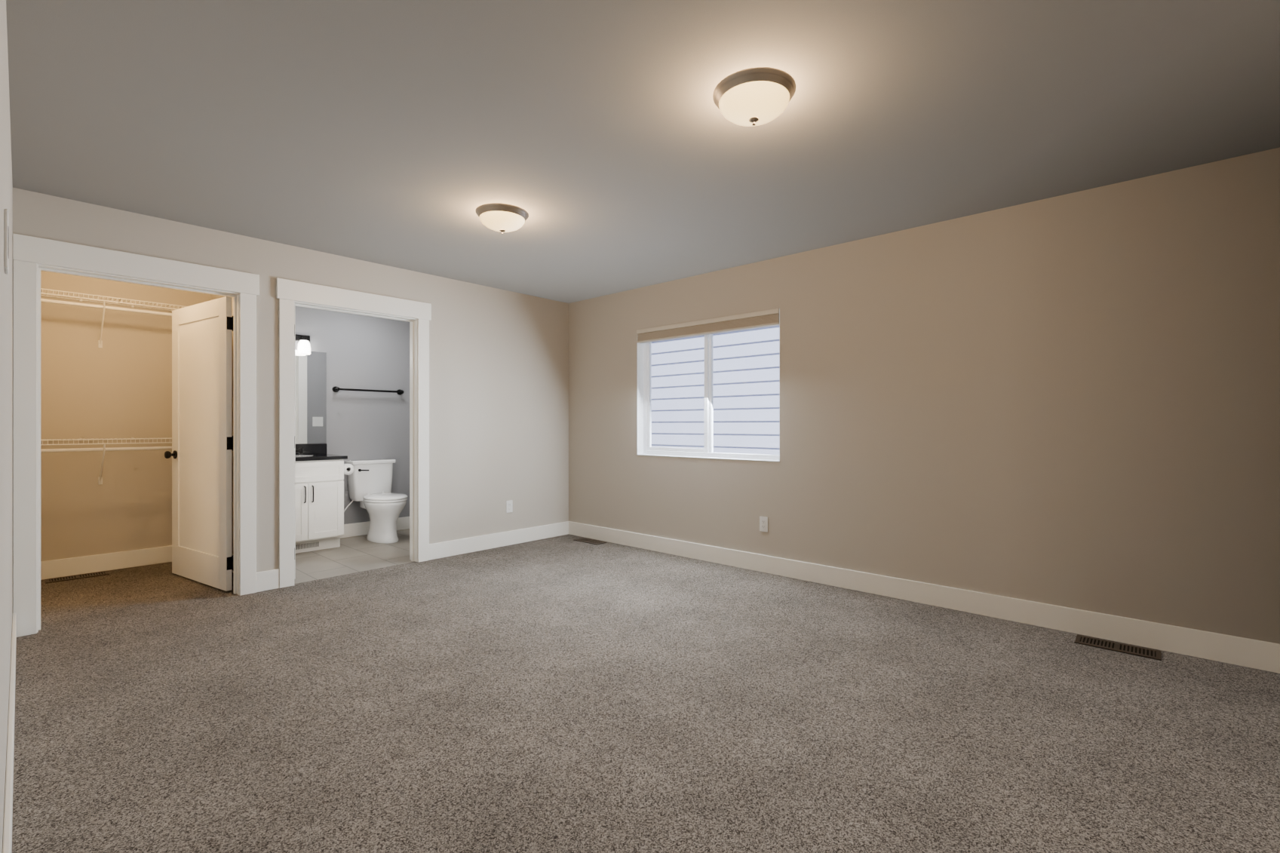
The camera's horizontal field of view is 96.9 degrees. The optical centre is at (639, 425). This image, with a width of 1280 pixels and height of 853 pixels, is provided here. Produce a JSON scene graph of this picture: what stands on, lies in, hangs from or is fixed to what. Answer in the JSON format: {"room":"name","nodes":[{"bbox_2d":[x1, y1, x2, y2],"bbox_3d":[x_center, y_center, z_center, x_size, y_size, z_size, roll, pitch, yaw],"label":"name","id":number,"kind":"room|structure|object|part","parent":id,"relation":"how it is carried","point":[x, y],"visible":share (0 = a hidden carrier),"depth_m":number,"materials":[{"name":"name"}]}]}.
{"room":"empty bedroom","nodes":[
{"label":"empty bedroom","id":0,"kind":"room"},
{"bbox_2d":[0,0,12,852],"bbox_3d":[-2.071,-0.071,1.773,7.130,2.450,0.128,0,0,42],"label":"wall","id":1,"kind":"structure","parent":0,"point":[6,185],"depth_m":1.61,"materials":[{"name":"beige paint"}]},
{"bbox_2d":[4,208,9,274],"bbox_3d":[-1.751,-0.506,1.568,0.100,0.160,0.008,0,0,42],"label":"light switch","id":2,"kind":"object","parent":1,"relation":"attached to","point":[6,210],"visible":1,"depth_m":1.53,"materials":[{"name":"white plastic"}]},
{"bbox_2d":[2,613,16,852],"bbox_3d":[-1.480,1.086,1.324,5.184,0.136,0.046,0,0,42],"label":"baseboard","id":3,"kind":"structure","parent":1,"relation":"attached to","point":[7,842],"depth_m":1.77,"materials":[{"name":"white wood"}]},
{"bbox_2d":[12,233,259,637],"bbox_3d":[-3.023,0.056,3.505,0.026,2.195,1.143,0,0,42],"label":"door trim","id":4,"kind":"structure","parent":0,"point":[28,251],"depth_m":3.18,"materials":[{"name":"white wood"}]},
{"bbox_2d":[40,545,233,580],"bbox_3d":[-3.659,1.086,4.098,1.414,0.136,1.172,0,0,42],"label":"baseboard","id":5,"kind":"structure","parent":0,"point":[122,560],"depth_m":4.49,"materials":[{"name":"white wood"}]},
{"bbox_2d":[210,294,233,553],"bbox_3d":[-3.221,-0.071,4.560,1.444,2.450,0.100,0,0,42],"label":"door frame","id":6,"kind":"structure","parent":0,"point":[213,296],"depth_m":4.52,"materials":[{"name":"white wood"}]},
{"bbox_2d":[40,270,409,561],"bbox_3d":[-3.291,-0.071,5.648,0.120,2.450,3.964,0,0,42],"label":"wall","id":7,"kind":"structure","parent":0,"point":[122,388],"depth_m":4.63,"materials":[{"name":"beige paint"}]},
{"bbox_2d":[40,437,171,484],"bbox_3d":[-4.067,0.283,4.468,0.310,0.368,1.164,0,0,42],"label":"closet shelf","id":8,"kind":"object","parent":7,"relation":"attached to","point":[104,449],"visible":0.65,"depth_m":4.33,"materials":[{"name":"white metal"}]},
{"bbox_2d":[40,288,187,348],"bbox_3d":[-4.067,-0.795,4.468,0.310,0.368,1.164,0,0,42],"label":"closet shelf","id":9,"kind":"object","parent":7,"relation":"attached to","point":[104,306],"visible":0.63,"depth_m":4.35,"materials":[{"name":"white metal"}]},
{"bbox_2d":[295,334,310,354],"bbox_3d":[-3.412,-0.786,5.326,0.130,0.190,0.600,0,0,42],"label":"sconce","id":10,"kind":"object","parent":7,"relation":"attached to","point":[304,348],"visible":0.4,"depth_m":5.47,"materials":[{"name":"white glass"}]},
{"bbox_2d":[295,349,326,443],"bbox_3d":[-3.426,-0.276,5.404,0.008,0.910,0.807,0,0,42],"label":"vanity mirror","id":11,"kind":"object","parent":7,"relation":"attached to","point":[311,369],"visible":0.36,"depth_m":5.60,"materials":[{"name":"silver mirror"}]},
{"bbox_2d":[332,386,404,395],"bbox_3d":[-2.847,-0.366,5.988,0.082,0.060,0.720,0,0,42],"label":"towel bar","id":12,"kind":"object","parent":7,"relation":"attached to","point":[336,389],"visible":1,"depth_m":5.93,"materials":[{"name":"black metal"}]},
{"bbox_2d":[340,516,409,538],"bbox_3d":[-1.999,1.086,5.910,1.444,0.136,1.842,0,0,42],"label":"baseboard","id":13,"kind":"structure","parent":7,"relation":"attached to","point":[357,529],"depth_m":5.95,"materials":[{"name":"white wood"}]},
{"bbox_2d":[12,187,568,572],"bbox_3d":[-2.131,-0.071,4.599,0.120,2.450,3.964,0,0,42],"label":"wall","id":14,"kind":"structure","parent":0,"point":[498,358],"depth_m":5.02,"materials":[{"name":"beige paint"}]},
{"bbox_2d":[276,277,431,588],"bbox_3d":[-2.181,0.056,4.435,0.026,2.195,1.150,0,0,42],"label":"trim","id":15,"kind":"structure","parent":14,"relation":"attached to","point":[287,291],"depth_m":4.15,"materials":[{"name":"white wood"}]},
{"bbox_2d":[294,300,417,561],"bbox_3d":[-2.235,0.122,4.484,0.120,2.063,0.956,0,0,42],"label":"jamb","id":16,"kind":"object","parent":14,"relation":"in","point":[413,321],"depth_m":4.80,"materials":[{"name":"white wood"}]},
{"bbox_2d":[294,528,414,583],"bbox_3d":[-2.255,1.204,5.650,1.654,0.100,2.912,0,0,42],"label":"floor","id":17,"kind":"structure","parent":0,"point":[357,554],"depth_m":4.94,"materials":[{"name":"beige tile"}]},
{"bbox_2d":[295,443,354,553],"bbox_3d":[-3.196,0.639,5.237,0.566,1.030,0.912,0,0,42],"label":"vanity","id":18,"kind":"object","parent":17,"relation":"on","point":[319,474],"visible":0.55,"depth_m":5.20,"materials":[{"name":"white paint"}]},
{"bbox_2d":[343,458,408,543],"bbox_3d":[-2.652,0.758,5.723,0.726,0.792,0.514,0,0,42],"label":"toilet","id":19,"kind":"object","parent":17,"relation":"on","point":[370,482],"visible":0.88,"depth_m":5.73,"materials":[{"name":"white ceramic"}]},
{"bbox_2d":[409,322,410,559],"bbox_3d":[-2.290,0.056,4.533,0.026,2.195,1.150,0,0,42],"label":"trim","id":20,"kind":"structure","parent":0,"point":[409,322],"depth_m":4.88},
{"bbox_2d":[6,0,1279,303],"bbox_3d":[-0.696,-1.346,3.293,7.130,0.100,4.314,0,0,42],"label":"ceiling","id":21,"kind":"structure","parent":0,"point":[376,131],"depth_m":2.39,"materials":[{"name":"paint"}]},
{"bbox_2d":[475,202,528,234],"bbox_3d":[-0.838,-1.230,3.456,0.316,0.132,0.316,0,0,42],"label":"light","id":22,"kind":"object","parent":21,"relation":"attached to","point":[501,217],"visible":1,"depth_m":3.37,"materials":[{"name":"white glass"}]},
{"bbox_2d":[712,67,795,126],"bbox_3d":[0.442,-1.230,2.203,0.316,0.132,0.316,0,0,42],"label":"light","id":23,"kind":"object","parent":21,"relation":"attached to","point":[756,96],"visible":1,"depth_m":2.12,"materials":[{"name":"white glass"}]},
{"bbox_2d":[11,534,1279,852],"bbox_3d":[-0.696,1.204,3.293,7.130,0.100,4.314,0,0,42],"label":"floor","id":24,"kind":"structure","parent":0,"point":[561,694],"depth_m":2.22,"materials":[{"name":"grey carpet"}]},
{"bbox_2d":[45,570,109,583],"bbox_3d":[-4.268,1.150,4.307,0.140,0.007,0.340,0,0,42],"label":"floor vent","id":25,"kind":"object","parent":24,"relation":"in","point":[102,572],"visible":1,"depth_m":4.30,"materials":[{"name":"brown metal"}]},
{"bbox_2d":[573,537,607,544],"bbox_3d":[-0.497,1.150,5.636,0.340,0.007,0.140,0,0,42],"label":"floor vent","id":26,"kind":"object","parent":24,"relation":"in","point":[585,540],"visible":1,"depth_m":5.62,"materials":[{"name":"brown metal"}]},
{"bbox_2d":[1074,634,1161,660],"bbox_3d":[2.476,1.150,2.945,0.340,0.007,0.140,0,0,42],"label":"floor vent","id":27,"kind":"object","parent":24,"relation":"in","point":[1138,651],"visible":1,"depth_m":2.93,"materials":[{"name":"brown metal"}]},
{"bbox_2d":[568,147,1279,644],"bbox_3d":[0.658,-0.071,4.863,7.030,2.450,0.170,0,0,42],"label":"wall","id":28,"kind":"structure","parent":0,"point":[1071,400],"depth_m":3.34,"materials":[{"name":"beige paint"}]},
{"bbox_3d":[-2.285,-0.071,5.595,1.444,2.450,2.692,0,0,42],"label":"wall","id":29,"kind":"structure","parent":0,"visible":0},
{"bbox_2d":[164,296,233,591],"bbox_3d":[-3.221,0.127,4.131,0.963,2.030,0.168,0,0,36],"label":"closet door","id":30,"kind":"structure","parent":29,"relation":"in","point":[202,440],"depth_m":4.12,"materials":[{"name":"white paint"}]},
{"bbox_2d":[294,306,303,579],"bbox_3d":[-2.832,0.127,4.561,0.168,2.030,0.964,0,0,-28],"label":"bathroom door","id":31,"kind":"structure","parent":29,"relation":"in","point":[300,450],"depth_m":4.22,"materials":[{"name":"white paint"}]},
{"bbox_2d":[506,500,512,512],"bbox_3d":[-1.258,0.782,5.467,0.008,0.115,0.070,0,0,42],"label":"outlet","id":32,"kind":"object","parent":29,"relation":"attached to","point":[509,504],"visible":1,"depth_m":5.46,"materials":[{"name":"white plastic"}]},
{"bbox_2d":[637,308,779,461],"bbox_3d":[0.577,-0.312,4.927,1.488,1.182,0.164,0,0,42],"label":"sliding window","id":33,"kind":"structure","parent":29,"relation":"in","point":[644,350],"depth_m":5.19,"materials":[{"name":"white plastic"}]},
{"bbox_2d":[636,308,779,343],"bbox_3d":[0.537,-0.840,4.883,1.480,0.122,0.062,0,0,42],"label":"cellular shade","id":34,"kind":"object","parent":33,"relation":"attached to","point":[765,318],"visible":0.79,"depth_m":4.79,"materials":[{"name":"beige fabric"}]},
{"bbox_2d":[759,516,767,532],"bbox_3d":[0.972,0.777,4.457,0.070,0.115,0.008,0,0,42],"label":"outlet","id":35,"kind":"object","parent":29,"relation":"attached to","point":[763,520],"visible":1,"depth_m":4.45,"materials":[{"name":"white plastic"}]},
{"bbox_2d":[256,521,1279,673],"bbox_3d":[-0.149,1.086,2.805,5.226,0.136,3.964,0,0,42],"label":"trim","id":36,"kind":"structure","parent":29,"relation":"attached to","point":[1263,655],"depth_m":3.62,"materials":[{"name":"white wood"}]},
{"bbox_3d":[-0.149,1.086,2.805,5.226,0.136,3.964,0,0,42],"label":"baseboard bedroom","id":37,"kind":"part","parent":36,"relation":"part of","materials":[{"name":"white paint"}]},
{"label":"outside","id":38,"kind":"structure","parent":0,"visible":0},
{"bbox_3d":[0.578,2.179,6.600,20.000,0.050,2.300,0,0,42],"label":"ground strip","id":39,"kind":"object","parent":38,"visible":0},
{"bbox_2d":[651,325,779,454],"bbox_3d":[1.345,-1.246,7.448,20.000,6.800,0.014,0,0,42],"label":"neighbor siding","id":40,"kind":"object","parent":39,"relation":"on","point":[746,363],"visible":0.1,"depth_m":7.66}
]}

